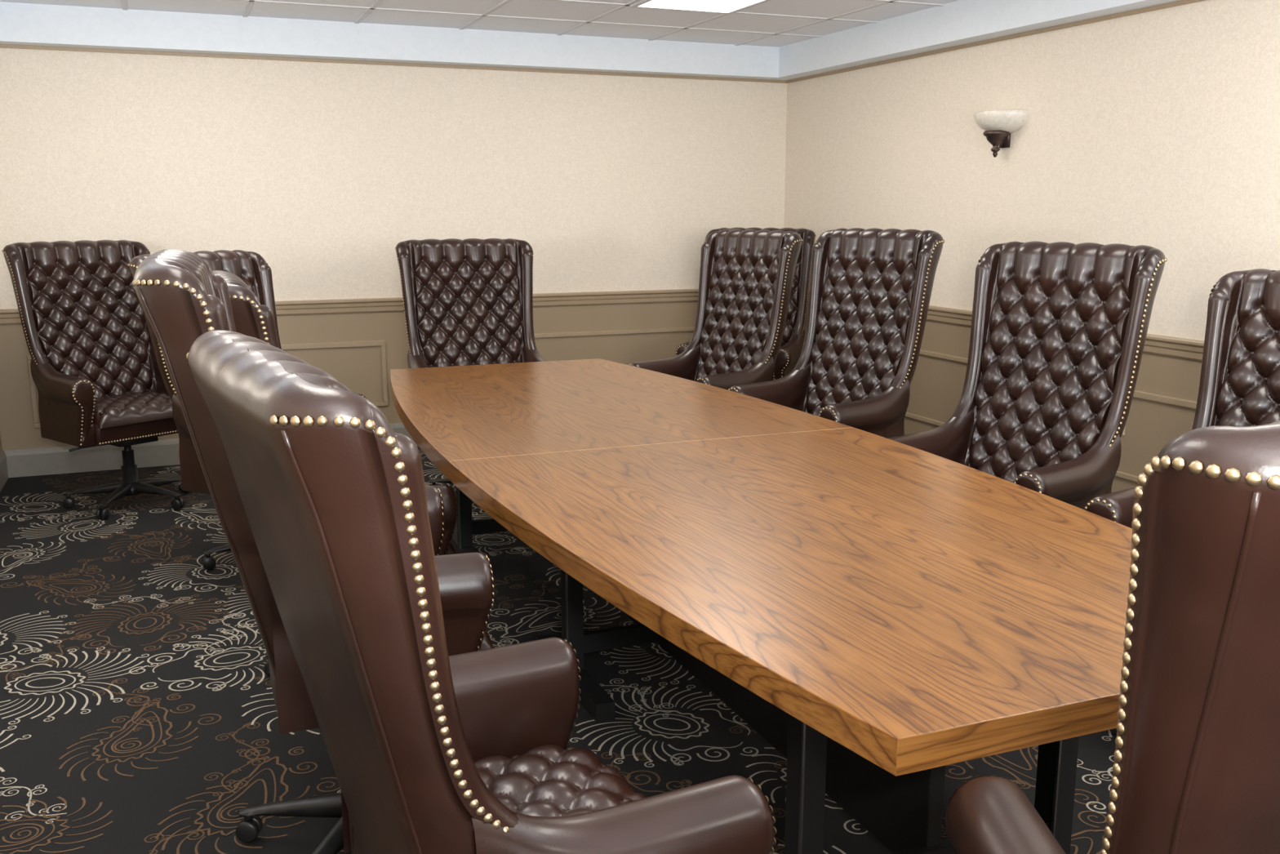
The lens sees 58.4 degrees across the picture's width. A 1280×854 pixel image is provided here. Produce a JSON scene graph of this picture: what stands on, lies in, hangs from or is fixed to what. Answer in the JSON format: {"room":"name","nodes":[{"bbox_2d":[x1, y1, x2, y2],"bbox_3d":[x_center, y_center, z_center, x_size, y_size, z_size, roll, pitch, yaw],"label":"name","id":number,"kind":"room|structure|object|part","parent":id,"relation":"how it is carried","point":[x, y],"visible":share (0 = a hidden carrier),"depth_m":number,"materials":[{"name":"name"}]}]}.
{"room":"conference room","nodes":[
{"label":"conference room","id":0,"kind":"room"},
{"bbox_2d":[0,431,2,453],"bbox_3d":[-1.918,-0.165,2.071,0.100,2.540,9.070,-4,12,-22],"label":"wall","id":1,"kind":"structure","parent":0,"point":[1,447],"depth_m":6.39,"materials":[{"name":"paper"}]},
{"bbox_2d":[0,450,8,491],"bbox_3d":[-1.863,1.002,2.319,0.018,0.155,9.070,-4,12,-22],"label":"baseboard","id":2,"kind":"structure","parent":1,"relation":"attached to","point":[3,464],"depth_m":6.30,"materials":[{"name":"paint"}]},
{"bbox_2d":[0,47,786,450],"bbox_3d":[-1.303,-1.148,7.176,5.150,2.540,0.100,-4,12,-22],"label":"wall","id":3,"kind":"structure","parent":0,"point":[319,171],"depth_m":6.97,"materials":[{"name":"paint"}]},
{"bbox_2d":[4,422,417,477],"bbox_3d":[-1.281,0.034,7.348,4.950,0.155,0.018,-4,12,-22],"label":"baseboard","id":4,"kind":"structure","parent":3,"relation":"attached to","point":[162,452],"depth_m":6.58,"materials":[{"name":"paint"}]},
{"bbox_2d":[0,288,698,324],"bbox_3d":[-1.278,-0.775,7.184,4.950,0.085,0.034,-4,12,-22],"label":"trim","id":5,"kind":"structure","parent":3,"relation":"attached to","point":[7,316],"depth_m":7.40,"materials":[{"name":"beige paint"}]},
{"bbox_2d":[26,326,1196,482],"bbox_3d":[0.406,0.425,3.198,4.955,0.415,8.975,-4,12,-22],"label":"trim","id":6,"kind":"structure","parent":3,"relation":"attached to","point":[1153,397],"depth_m":6.93,"materials":[{"name":"beige paint"}]},
{"bbox_2d":[0,0,958,47],"bbox_3d":[0.422,-1.641,2.755,5.150,0.100,9.270,-4,12,-22],"label":"ceiling","id":7,"kind":"structure","parent":0,"point":[548,9],"depth_m":6.34,"materials":[{"name":"tile"}]},
{"bbox_2d":[120,0,943,45],"bbox_3d":[0.450,-1.575,2.696,4.650,0.006,8.920,-4,12,-22],"label":"grid","id":8,"kind":"object","parent":7,"relation":"attached to","point":[123,2],"visible":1,"depth_m":6.31,"materials":[{"name":"metal"}]},
{"bbox_2d":[630,0,770,13],"bbox_3d":[0.444,-2.120,5.557,0.586,0.015,1.196,-4,12,-22],"label":"ceiling light","id":9,"kind":"object","parent":7,"relation":"in","point":[723,6],"depth_m":5.96,"materials":[{"name":"white plastic"}]},
{"bbox_2d":[0,445,1116,853],"bbox_3d":[0.422,0.952,3.254,5.150,0.100,9.270,-4,12,-22],"label":"floor","id":10,"kind":"structure","parent":0,"point":[138,802],"depth_m":3.48,"materials":[{"name":"carpet"}]},
{"bbox_2d":[1,240,190,519],"bbox_3d":[-2.642,-0.264,5.775,0.729,1.325,0.742,8,14,37],"label":"office chair","id":11,"kind":"object","parent":10,"relation":"on","point":[95,374],"visible":0.77,"depth_m":5.74,"materials":[{"name":"leather"}]},
{"bbox_2d":[127,249,368,569],"bbox_3d":[-1.604,-0.079,4.857,0.729,1.309,0.742,5,12,22],"label":"office chair","id":12,"kind":"object","parent":10,"relation":"on","point":[251,267],"visible":0.18,"depth_m":4.80,"materials":[{"name":"leather"}]},
{"bbox_2d":[132,248,494,853],"bbox_3d":[-0.693,0.306,2.611,0.729,1.403,0.742,-4,12,-19],"label":"office chair","id":13,"kind":"object","parent":10,"relation":"on","point":[180,295],"visible":0.41,"depth_m":2.28,"materials":[{"name":"leather"}]},
{"bbox_2d":[212,270,457,676],"bbox_3d":[-0.943,0.167,3.599,0.729,1.301,0.742,-4,12,-22],"label":"office chair","id":14,"kind":"object","parent":10,"relation":"on","point":[251,318],"visible":0.2,"depth_m":3.10,"materials":[{"name":"leather"}]},
{"bbox_2d":[395,238,546,495],"bbox_3d":[-0.822,-0.291,5.903,0.742,1.329,0.729,-4,12,-22],"label":"office chair","id":15,"kind":"object","parent":10,"relation":"on","point":[468,301],"visible":0.54,"depth_m":6.01,"materials":[{"name":"leather"}]},
{"bbox_2d":[186,329,776,853],"bbox_3d":[-0.237,0.511,1.774,0.729,1.315,0.742,-6,12,-29],"label":"office chair","id":16,"kind":"object","parent":10,"relation":"on","point":[430,750],"visible":1,"depth_m":1.41,"materials":[{"name":"leather"}]},
{"bbox_2d":[0,452,1114,853],"bbox_3d":[0.422,0.902,3.245,4.909,0.001,9.030,-4,12,-22],"label":"floral pattern","id":17,"kind":"object","parent":10,"relation":"on","point":[108,691],"visible":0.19,"depth_m":3.61,"materials":[{"name":"black carpet"}]},
{"bbox_2d":[629,229,803,390],"bbox_3d":[0.364,-0.339,6.032,0.729,1.376,0.742,-7,13,-33],"label":"office chair","id":18,"kind":"object","parent":10,"relation":"on","point":[746,277],"visible":0.59,"depth_m":6.06,"materials":[{"name":"leather"}]},
{"bbox_2d":[675,226,816,380],"bbox_3d":[0.670,-0.566,7.242,0.742,1.363,0.729,5,12,22],"label":"office chair","id":19,"kind":"object","parent":10,"relation":"on","point":[792,343],"visible":0.23,"depth_m":7.22,"materials":[{"name":"leather"}]},
{"bbox_2d":[390,358,1132,853],"bbox_3d":[0.082,0.424,3.721,1.400,0.760,4.040,-4,12,-22],"label":"conference table","id":20,"kind":"object","parent":10,"relation":"on","point":[885,614],"visible":0.94,"depth_m":2.55,"materials":[{"name":"brown wood"}]},
{"bbox_3d":[0.082,0.414,3.719,0.040,0.620,2.900,-4,12,-22],"label":"modesty panel","id":21,"kind":"part","parent":20,"relation":"part of","materials":[{"name":"black laminate"}]},
{"bbox_2d":[728,227,944,438],"bbox_3d":[0.832,-0.168,5.082,0.729,1.400,0.742,-7,13,-33],"label":"office chair","id":22,"kind":"object","parent":10,"relation":"on","point":[870,290],"visible":0.61,"depth_m":5.09,"materials":[{"name":"leather"}]},
{"bbox_2d":[888,240,1167,510],"bbox_3d":[1.296,0.047,4.041,0.729,1.371,0.742,-7,13,-33],"label":"office chair","id":23,"kind":"object","parent":10,"relation":"on","point":[1059,330],"visible":0.6,"depth_m":4.06,"materials":[{"name":"leather"}]},
{"bbox_2d":[945,420,1279,853],"bbox_3d":[0.803,0.585,1.354,0.742,1.329,0.729,0,11,0],"label":"office chair","id":24,"kind":"object","parent":10,"relation":"on","point":[1196,767],"visible":1,"depth_m":1.01,"materials":[{"name":"leather"}]},
{"bbox_2d":[1084,268,1279,735],"bbox_3d":[1.697,0.254,3.102,0.729,1.319,0.742,-7,13,-31],"label":"office chair","id":25,"kind":"object","parent":10,"relation":"on","point":[1239,385],"visible":0.3,"depth_m":3.32,"materials":[{"name":"leather"}]},
{"bbox_2d":[783,0,1279,492],"bbox_3d":[2.761,-0.524,3.937,0.100,2.540,9.070,-4,12,-22],"label":"wall","id":26,"kind":"structure","parent":0,"point":[1159,129],"depth_m":5.37,"materials":[{"name":"paint"}]},
{"bbox_2d":[0,0,1179,79],"bbox_3d":[0.422,-1.496,2.783,4.950,0.195,9.070,-4,12,-22],"label":"trim","id":27,"kind":"structure","parent":26,"relation":"attached to","point":[960,22],"depth_m":6.51,"materials":[{"name":"paint"}]},
{"bbox_2d":[0,0,1204,83],"bbox_3d":[0.422,-1.392,2.803,4.950,0.017,9.070,-4,12,-22],"label":"trim","id":28,"kind":"structure","parent":26,"relation":"attached to","point":[1180,2],"depth_m":6.52,"materials":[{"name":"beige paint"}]},
{"bbox_2d":[973,109,1029,157],"bbox_3d":[1.796,-1.485,5.821,0.167,0.226,0.326,-4,12,-22],"label":"wall sconce","id":29,"kind":"object","parent":26,"relation":"attached to","point":[997,126],"visible":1,"depth_m":5.75,"materials":[{"name":"white glass"}]},
{"bbox_2d":[807,290,1204,361],"bbox_3d":[2.699,-0.158,3.982,0.034,0.085,9.070,-4,12,-22],"label":"trim","id":30,"kind":"structure","parent":26,"relation":"attached to","point":[1182,348],"depth_m":5.02,"materials":[{"name":"beige paint"}]}
]}

